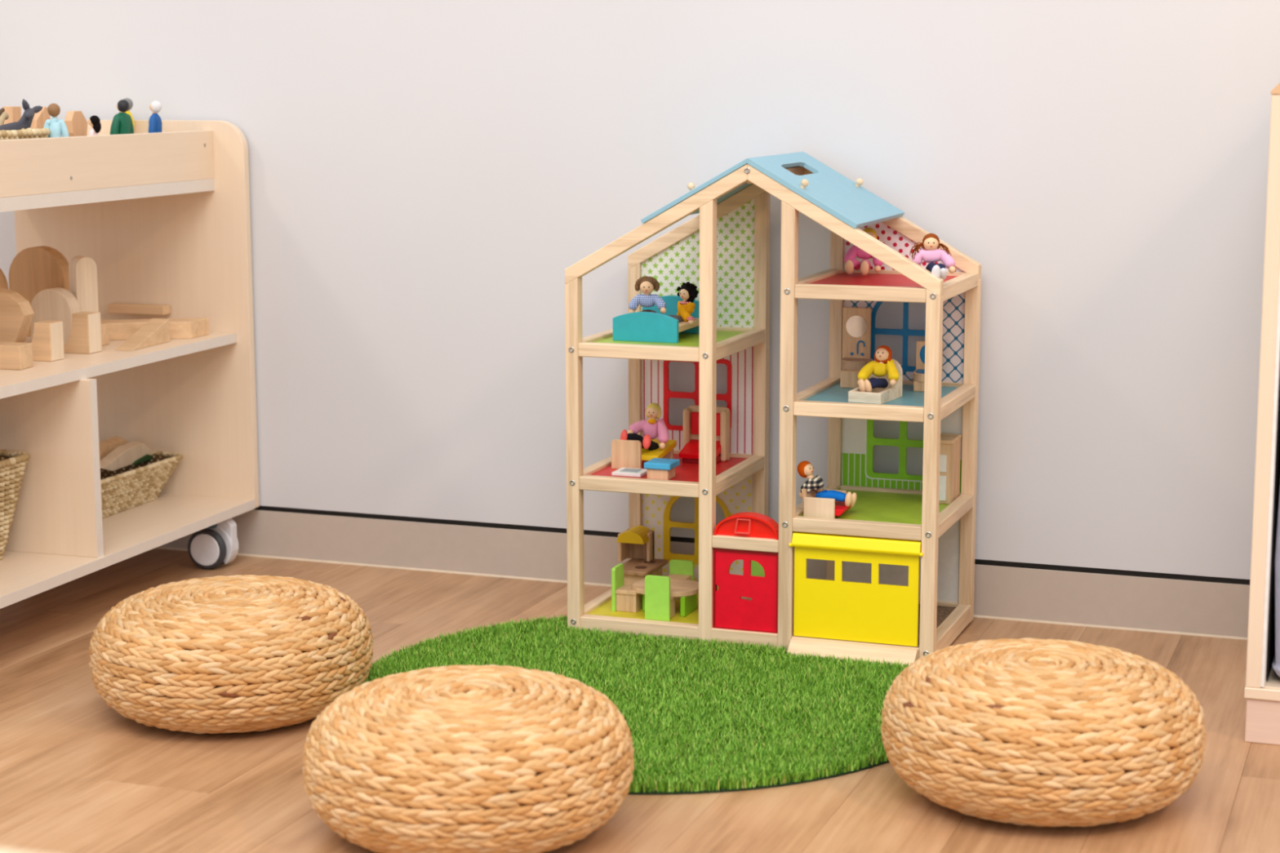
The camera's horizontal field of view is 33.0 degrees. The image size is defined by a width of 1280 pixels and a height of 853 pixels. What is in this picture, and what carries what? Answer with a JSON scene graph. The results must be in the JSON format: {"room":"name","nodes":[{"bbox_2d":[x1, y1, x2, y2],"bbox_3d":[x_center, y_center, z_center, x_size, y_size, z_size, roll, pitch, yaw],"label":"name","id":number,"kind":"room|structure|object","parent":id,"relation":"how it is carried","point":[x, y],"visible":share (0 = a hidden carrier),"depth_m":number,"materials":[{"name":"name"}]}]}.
{"room":"children's room","nodes":[
{"label":"children's room","id":0,"kind":"room"},
{"bbox_2d":[0,0,1279,579],"bbox_3d":[0.258,-1.344,3.380,8.500,3.105,0.100,3,10,20],"label":"wall","id":1,"kind":"structure","parent":0,"point":[427,177],"depth_m":3.54,"materials":[{"name":"white paint"}]},
{"bbox_2d":[154,509,1249,639],"bbox_3d":[0.261,0.240,3.636,8.500,0.086,0.100,3,10,20],"label":"baseboard","id":2,"kind":"structure","parent":1,"relation":"attached to","point":[1214,608],"depth_m":3.71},
{"bbox_2d":[253,505,1249,585],"bbox_3d":[0.261,0.193,3.629,8.500,0.013,0.099,3,10,20],"label":"trim","id":3,"kind":"structure","parent":1,"relation":"attached to","point":[980,562],"depth_m":3.69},
{"bbox_2d":[0,548,1279,852],"bbox_3d":[-1.758,1.072,-1.051,18.000,0.050,10.428,3,10,20],"label":"floor","id":4,"kind":"structure","parent":0,"point":[77,775],"depth_m":2.67,"materials":[{"name":"brown wood"}]},
{"bbox_2d":[0,120,259,608],"bbox_3d":[-1.083,-0.080,3.435,0.476,0.786,1.077,3,10,18],"label":"shelf","id":5,"kind":"object","parent":4,"relation":"on","point":[163,217],"visible":0.94,"depth_m":3.82,"materials":[{"name":"brown wood"}]},
{"bbox_2d":[0,268,8,289],"bbox_3d":[-1.126,-0.211,3.666,0.110,0.150,0.030,3,10,18],"label":"block","id":6,"kind":"object","parent":5,"relation":"on","point":[3,282],"visible":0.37,"depth_m":3.65,"materials":[{"name":"brown wood"}]},
{"bbox_2d":[2,106,21,124],"bbox_3d":[-1.047,-0.507,3.603,0.021,0.052,0.030,3,10,20],"label":"block","id":7,"kind":"object","parent":5,"relation":"on","point":[14,113],"visible":0.5,"depth_m":3.59,"materials":[{"name":"brown wood"}]},
{"bbox_2d":[0,448,30,559],"bbox_3d":[-1.129,0.139,3.332,0.280,0.168,0.331,3,10,20],"label":"seagrass basket","id":8,"kind":"object","parent":5,"relation":"on","point":[12,467],"visible":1,"depth_m":3.39,"materials":[{"name":"beige wicker"}]},
{"bbox_2d":[0,342,33,369],"bbox_3d":[-1.037,-0.114,3.409,0.164,0.038,0.040,3,10,18],"label":"rectangular block","id":9,"kind":"object","parent":5,"relation":"on","point":[13,355],"visible":1,"depth_m":3.37,"materials":[{"name":"brown wood"}]},
{"bbox_2d":[0,288,34,342],"bbox_3d":[-1.038,-0.168,3.515,0.104,0.112,0.030,3,10,18],"label":"block","id":10,"kind":"object","parent":5,"relation":"on","point":[16,313],"visible":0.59,"depth_m":3.49,"materials":[{"name":"brown wood"}]},
{"bbox_2d":[0,128,50,140],"bbox_3d":[-1.036,-0.415,3.374,0.172,0.098,0.230,3,10,20],"label":"seagrass basket","id":11,"kind":"object","parent":5,"relation":"on","point":[28,133],"visible":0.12,"depth_m":3.36,"materials":[{"name":"beige wicker"}]},
{"bbox_2d":[0,107,8,125],"bbox_3d":[-1.020,-0.484,3.444,0.019,0.046,0.041,3,10,20],"label":"giraffe","id":12,"kind":"object","parent":11,"relation":"in","point":[4,116],"visible":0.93,"depth_m":3.44},
{"bbox_2d":[0,98,42,130],"bbox_3d":[-0.990,-0.490,3.464,0.039,0.069,0.137,3,10,20],"label":"donkey","id":13,"kind":"object","parent":11,"relation":"in","point":[25,121],"visible":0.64,"depth_m":3.47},
{"bbox_2d":[8,245,69,336],"bbox_3d":[-1.054,-0.238,3.803,0.112,0.158,0.030,3,10,18],"label":"block","id":14,"kind":"object","parent":5,"relation":"on","point":[33,270],"visible":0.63,"depth_m":3.78,"materials":[{"name":"brown wood"}]},
{"bbox_2d":[30,106,49,128],"bbox_3d":[-1.024,-0.516,3.673,0.020,0.055,0.049,3,10,18],"label":"block","id":15,"kind":"object","parent":5,"relation":"on","point":[39,119],"visible":0.22,"depth_m":3.67,"materials":[{"name":"brown wood"}]},
{"bbox_2d":[31,320,64,361],"bbox_3d":[-0.970,-0.139,3.490,0.067,0.062,0.038,3,10,20],"label":"block","id":16,"kind":"object","parent":5,"relation":"on","point":[47,341],"visible":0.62,"depth_m":3.47,"materials":[{"name":"brown wood"}]},
{"bbox_2d":[31,287,79,345],"bbox_3d":[-0.993,-0.186,3.668,0.080,0.098,0.030,3,10,18],"label":"block","id":17,"kind":"object","parent":5,"relation":"on","point":[58,304],"visible":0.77,"depth_m":3.65,"materials":[{"name":"beige wood"}]},
{"bbox_2d":[43,103,69,137],"bbox_3d":[-0.932,-0.448,3.450,0.041,0.135,0.029,3,10,20],"label":"figurine","id":18,"kind":"object","parent":5,"relation":"on","point":[58,128],"visible":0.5,"depth_m":3.44,"materials":[{"name":"blue wood"}]},
{"bbox_2d":[64,111,87,137],"bbox_3d":[-0.942,-0.502,3.610,0.014,0.049,0.049,3,10,18],"label":"block","id":19,"kind":"object","parent":5,"relation":"on","point":[76,122],"visible":0.8,"depth_m":3.60,"materials":[{"name":"brown wood"}]},
{"bbox_2d":[63,311,102,354],"bbox_3d":[-0.930,-0.156,3.584,0.062,0.066,0.040,3,10,20],"label":"block","id":20,"kind":"object","parent":5,"relation":"on","point":[85,336],"visible":0.84,"depth_m":3.57,"materials":[{"name":"brown wood"}]},
{"bbox_2d":[68,255,98,312],"bbox_3d":[-0.950,-0.216,3.692,0.037,0.150,0.040,-6,11,-32],"label":"block","id":21,"kind":"object","parent":5,"relation":"on","point":[82,270],"visible":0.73,"depth_m":3.67,"materials":[{"name":"beige wood"}]},
{"bbox_2d":[88,115,101,135],"bbox_3d":[-0.907,-0.459,3.581,0.027,0.113,0.027,-8,12,-41],"label":"figurine","id":22,"kind":"object","parent":5,"relation":"on","point":[94,121],"visible":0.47,"depth_m":3.57,"materials":[{"name":"pink wood"}]},
{"bbox_2d":[100,323,109,346],"bbox_3d":[-0.928,-0.157,3.681,0.039,0.036,0.031,3,10,20],"label":"block","id":23,"kind":"object","parent":5,"relation":"on","point":[104,326],"visible":0.24,"depth_m":3.68,"materials":[{"name":"brown wood"}]},
{"bbox_2d":[110,99,133,134],"bbox_3d":[-0.878,-0.484,3.665,0.030,0.140,0.054,3,10,20],"label":"figurine","id":24,"kind":"object","parent":5,"relation":"on","point":[122,123],"visible":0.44,"depth_m":3.65,"materials":[{"name":"green wood"}]},
{"bbox_2d":[124,97,133,127],"bbox_3d":[-0.916,-0.512,3.841,0.034,0.141,0.058,3,10,20],"label":"figurine","id":25,"kind":"object","parent":5,"relation":"on","point":[130,101],"visible":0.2,"depth_m":3.83,"materials":[{"name":"yellow wood"}]},
{"bbox_2d":[100,450,183,518],"bbox_3d":[-0.988,0.107,3.804,0.256,0.079,0.371,3,10,20],"label":"seagrass basket","id":26,"kind":"object","parent":5,"relation":"on","point":[124,488],"visible":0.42,"depth_m":3.81,"materials":[{"name":"beige wicker"}]},
{"bbox_2d":[98,435,127,461],"bbox_3d":[-0.961,0.046,3.891,0.020,0.043,0.112,3,10,18],"label":"wooden piece","id":27,"kind":"object","parent":26,"relation":"in","point":[106,446],"visible":0.53,"depth_m":3.89,"materials":[{"name":"brown wood"}]},
{"bbox_2d":[99,440,151,471],"bbox_3d":[-0.924,0.052,3.874,0.020,0.036,0.174,3,10,18],"label":"wooden piece","id":28,"kind":"object","parent":26,"relation":"in","point":[123,455],"visible":0.88,"depth_m":3.86,"materials":[{"name":"beige wood"}]},
{"bbox_2d":[129,454,153,465],"bbox_3d":[-0.912,0.058,3.914,0.030,0.011,0.076,3,10,18],"label":"greens","id":29,"kind":"object","parent":26,"relation":"in","point":[146,457],"visible":0.55,"depth_m":3.91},
{"bbox_2d":[115,318,169,351],"bbox_3d":[-0.845,-0.156,3.666,0.034,0.040,0.139,2,10,15],"label":"block","id":30,"kind":"object","parent":5,"relation":"on","point":[156,331],"visible":1,"depth_m":3.68,"materials":[{"name":"brown wood"}]},
{"bbox_2d":[100,317,208,340],"bbox_3d":[-0.872,-0.170,3.782,0.228,0.030,0.057,-2,9,-9],"label":"block","id":31,"kind":"object","parent":5,"relation":"on","point":[180,328],"visible":0.5,"depth_m":3.77,"materials":[{"name":"brown wood"}]},
{"bbox_2d":[107,302,170,315],"bbox_3d":[-0.902,-0.212,3.892,0.115,0.016,0.026,3,10,18],"label":"block","id":32,"kind":"object","parent":31,"relation":"on","point":[115,308],"visible":1,"depth_m":3.88,"materials":[{"name":"brown wood"}]},
{"bbox_2d":[148,101,162,133],"bbox_3d":[-0.846,-0.498,3.764,0.030,0.136,0.046,3,10,20],"label":"figurine","id":33,"kind":"object","parent":5,"relation":"on","point":[155,125],"visible":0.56,"depth_m":3.75,"materials":[{"name":"blue wood"}]},
{"bbox_2d":[206,526,238,564],"bbox_3d":[-0.758,0.207,3.858,0.079,0.070,0.027,3,10,17],"label":"caster wheel","id":34,"kind":"object","parent":5,"relation":"attached to","point":[227,535],"depth_m":3.84,"materials":[{"name":"white plastic"}]},
{"bbox_2d":[88,574,373,733],"bbox_3d":[-0.561,0.309,2.977,0.384,0.171,0.384,3,10,17],"label":"pouf","id":35,"kind":"object","parent":4,"relation":"on","point":[237,653],"visible":0.99,"depth_m":2.84,"materials":[{"name":"beige wicker"}]},
{"bbox_2d":[302,664,634,852],"bbox_3d":[-0.198,0.385,2.504,0.382,0.170,0.382,0,9,-1],"label":"pouf","id":36,"kind":"object","parent":4,"relation":"on","point":[491,758],"visible":1,"depth_m":2.37,"materials":[{"name":"beige wicker"}]},
{"bbox_2d":[364,613,911,795],"bbox_3d":[0.015,0.370,3.044,0.869,0.019,0.861,0,9,-1],"label":"mat","id":37,"kind":"object","parent":4,"relation":"on","point":[703,717],"visible":0.62,"depth_m":3.00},
{"bbox_2d":[564,151,981,665],"bbox_3d":[0.204,-0.048,3.346,0.581,0.740,0.327,3,10,20],"label":"dollhouse","id":38,"kind":"object","parent":37,"relation":"on","point":[899,583],"visible":0.95,"depth_m":3.29,"materials":[{"name":"brown wood"}]},
{"bbox_2d":[611,563,642,613],"bbox_3d":[-0.019,0.256,3.426,0.041,0.070,0.040,3,10,20],"label":"dining chair","id":39,"kind":"object","parent":38,"relation":"on","point":[624,598],"visible":0.95,"depth_m":3.42,"materials":[{"name":"paint"}]},
{"bbox_2d":[611,467,646,477],"bbox_3d":[-0.014,0.072,3.386,0.048,0.006,0.045,3,10,20],"label":"screen","id":40,"kind":"object","parent":38,"relation":"on","point":[624,472],"visible":0.86,"depth_m":3.37,"materials":[{"name":"white paint"}]},
{"bbox_2d":[617,525,667,585],"bbox_3d":[-0.005,0.222,3.541,0.072,0.101,0.102,3,10,20],"label":"stove","id":41,"kind":"object","parent":38,"relation":"on","point":[637,543],"visible":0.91,"depth_m":3.55,"materials":[{"name":"brown wood"}]},
{"bbox_2d":[617,525,649,544],"bbox_3d":[-0.007,0.178,3.557,0.047,0.020,0.052,3,10,20],"label":"hood","id":42,"kind":"object","parent":41,"relation":"attached to","point":[637,535],"depth_m":3.54,"materials":[{"name":"yellow paint"}]},
{"bbox_2d":[623,558,667,576],"bbox_3d":[0.001,0.229,3.540,0.060,0.007,0.102,3,10,20],"label":"countertop","id":43,"kind":"structure","parent":41,"relation":"on","point":[629,568],"depth_m":3.53,"materials":[{"name":"brown wood"}]},
{"bbox_2d":[611,439,676,468],"bbox_3d":[0.007,0.039,3.462,0.076,0.047,0.096,3,10,20],"label":"lounge chair","id":44,"kind":"object","parent":38,"relation":"on","point":[624,453],"visible":0.84,"depth_m":3.42,"materials":[{"name":"brown wood"}]},
{"bbox_2d":[620,403,669,450],"bbox_3d":[0.006,0.004,3.437,0.074,0.080,0.053,-6,11,-31],"label":"doll","id":45,"kind":"object","parent":44,"relation":"on","point":[651,428],"visible":1,"depth_m":3.44,"materials":[{"name":"pink fabric"}]},
{"bbox_2d":[613,295,699,342],"bbox_3d":[0.032,-0.172,3.424,0.107,0.059,0.142,3,10,20],"label":"bed","id":46,"kind":"object","parent":38,"relation":"on","point":[640,326],"visible":0.72,"depth_m":3.37,"materials":[{"name":"teal paint"}]},
{"bbox_2d":[628,275,666,313],"bbox_3d":[0.011,-0.196,3.399,0.063,0.079,0.056,3,10,20],"label":"doll","id":47,"kind":"object","parent":46,"relation":"on","point":[646,284],"visible":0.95,"depth_m":3.40,"materials":[{"name":"blue fabric"}]},
{"bbox_2d":[667,281,698,324],"bbox_3d":[0.061,-0.192,3.419,0.076,0.072,0.052,-6,11,-33],"label":"doll","id":48,"kind":"object","parent":46,"relation":"on","point":[688,292],"visible":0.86,"depth_m":3.42,"materials":[{"name":"fabric"}]},
{"bbox_2d":[644,574,676,621],"bbox_3d":[0.033,0.264,3.377,0.040,0.070,0.041,3,10,20],"label":"dining chair","id":49,"kind":"object","parent":38,"relation":"on","point":[660,605],"visible":1,"depth_m":3.36,"materials":[{"name":"paint"}]},
{"bbox_2d":[644,457,679,479],"bbox_3d":[0.034,0.067,3.352,0.043,0.027,0.047,3,10,20],"label":"footstool","id":50,"kind":"object","parent":38,"relation":"on","point":[660,468],"visible":0.99,"depth_m":3.33,"materials":[{"name":"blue wood"}]},
{"bbox_2d":[631,577,698,617],"bbox_3d":[0.043,0.271,3.427,0.109,0.041,0.094,3,10,20],"label":"table","id":51,"kind":"object","parent":38,"relation":"on","point":[687,590],"visible":0.73,"depth_m":3.40,"materials":[{"name":"brown wood"}]},
{"bbox_2d":[666,559,693,599],"bbox_3d":[0.062,0.249,3.507,0.040,0.058,0.041,3,10,20],"label":"dining chair","id":52,"kind":"object","parent":38,"relation":"on","point":[678,569],"visible":0.34,"depth_m":3.52,"materials":[{"name":"paint"}]},
{"bbox_2d":[678,404,729,463],"bbox_3d":[0.101,0.014,3.487,0.073,0.087,0.066,3,10,20],"label":"armchair","id":53,"kind":"object","parent":38,"relation":"on","point":[689,453],"visible":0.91,"depth_m":3.49,"materials":[{"name":"brown wood"}]},
{"bbox_2d":[746,560,764,599],"bbox_3d":[0.193,0.249,3.468,0.040,0.070,0.041,3,10,20],"label":"dining chair","id":54,"kind":"object","parent":38,"relation":"on","point":[757,570],"visible":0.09,"depth_m":3.48,"materials":[{"name":"paint"}]},
{"bbox_2d":[801,488,850,518],"bbox_3d":[0.285,0.113,3.273,0.068,0.043,0.077,3,10,20],"label":"sofa","id":55,"kind":"object","parent":38,"relation":"on","point":[813,506],"visible":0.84,"depth_m":3.24,"materials":[{"name":"brown wood"}]},
{"bbox_2d":[797,461,856,507],"bbox_3d":[0.282,0.088,3.273,0.090,0.070,0.055,3,10,20],"label":"doll","id":56,"kind":"object","parent":55,"relation":"on","point":[805,468],"visible":0.97,"depth_m":3.27,"materials":[{"name":"blue fabric"}]},
{"bbox_2d":[840,306,872,388],"bbox_3d":[0.337,-0.123,3.389,0.050,0.121,0.052,3,10,20],"label":"vanity","id":57,"kind":"object","parent":38,"relation":"on","point":[856,322],"visible":0.91,"depth_m":3.40,"materials":[{"name":"brown wood"}]},
{"bbox_2d":[845,315,867,337],"bbox_3d":[0.341,-0.158,3.402,0.034,0.034,0.001,3,10,20],"label":"mirror","id":58,"kind":"object","parent":57,"relation":"attached to","point":[855,326],"depth_m":3.40,"materials":[{"name":"metal"}]},
{"bbox_2d":[841,357,872,370],"bbox_3d":[0.338,-0.098,3.392,0.048,0.015,0.040,3,10,20],"label":"basin","id":59,"kind":"object","parent":57,"relation":"in","point":[847,363],"depth_m":3.38,"materials":[{"name":"brown wood"}]},
{"bbox_2d":[856,340,865,354],"bbox_3d":[0.348,-0.125,3.405,0.014,0.022,0.003,3,10,20],"label":"print","id":60,"kind":"object","parent":57,"relation":"on","point":[860,344],"depth_m":3.41,"materials":[{"name":"paint"}]},
{"bbox_2d":[844,227,883,275],"bbox_3d":[0.347,-0.273,3.362,0.062,0.071,0.067,3,10,20],"label":"doll","id":61,"kind":"object","parent":38,"relation":"on","point":[851,264],"visible":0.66,"depth_m":3.36,"materials":[{"name":"fabric"}]},
{"bbox_2d":[848,358,902,404],"bbox_3d":[0.355,-0.069,3.252,0.052,0.058,0.093,4,10,27],"label":"bathtub","id":62,"kind":"object","parent":38,"relation":"on","point":[878,395],"visible":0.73,"depth_m":3.23,"materials":[{"name":"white wood"}]},
{"bbox_2d":[857,345,898,392],"bbox_3d":[0.354,-0.086,3.244,0.064,0.069,0.048,-3,10,-19],"label":"doll","id":63,"kind":"object","parent":62,"relation":"on","point":[883,365],"visible":1,"depth_m":3.24,"materials":[{"name":"yellow fabric"}]},
{"bbox_2d":[912,341,942,391],"bbox_3d":[0.443,-0.093,3.353,0.040,0.072,0.058,3,10,20],"label":"toilet","id":64,"kind":"object","parent":38,"relation":"on","point":[918,377],"visible":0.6,"depth_m":3.37,"materials":[{"name":"brown wood"}]},
{"bbox_2d":[920,345,924,364],"bbox_3d":[0.450,-0.112,3.370,0.027,0.033,0.001,3,10,20],"label":"print","id":65,"kind":"object","parent":64,"relation":"attached to","point":[922,347],"depth_m":3.37,"materials":[{"name":"paint"}]},
{"bbox_2d":[910,233,955,279],"bbox_3d":[0.431,-0.246,3.138,0.056,0.066,0.078,-4,10,-23],"label":"doll","id":66,"kind":"object","parent":38,"relation":"on","point":[931,242],"visible":0.98,"depth_m":3.15,"materials":[{"name":"pink fabric"}]},
{"bbox_2d":[938,433,961,504],"bbox_3d":[0.473,0.066,3.379,0.046,0.101,0.066,3,10,20],"label":"fridge","id":67,"kind":"object","parent":38,"relation":"on","point":[950,443],"visible":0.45,"depth_m":3.35,"materials":[{"name":"brown wood"}]},
{"bbox_2d":[880,637,1206,826],"bbox_3d":[0.486,0.365,2.616,0.386,0.171,0.386,-6,11,-31],"label":"pouf","id":68,"kind":"object","parent":4,"relation":"on","point":[1036,732],"visible":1,"depth_m":2.48,"materials":[{"name":"beige wicker"}]},
{"bbox_2d":[1244,82,1279,745],"bbox_3d":[1.166,-0.185,2.866,0.620,1.167,0.516,3,10,20],"label":"shelving unit","id":69,"kind":"object","parent":4,"relation":"on","point":[1262,687],"visible":0.89,"depth_m":2.77,"materials":[{"name":"brown wood"}]},
{"bbox_2d":[1260,666,1279,689],"bbox_3d":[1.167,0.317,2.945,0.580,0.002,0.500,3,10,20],"label":"shelf","id":70,"kind":"object","parent":69,"relation":"attached to","point":[1270,680],"depth_m":2.83,"materials":[{"name":"brown wood"}]},
{"bbox_2d":[1271,482,1279,676],"bbox_3d":[1.050,0.025,2.916,0.343,0.583,0.454,3,10,20],"label":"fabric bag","id":71,"kind":"object","parent":69,"relation":"on","point":[1276,662],"visible":1,"depth_m":2.81,"materials":[{"name":"black fabric"}]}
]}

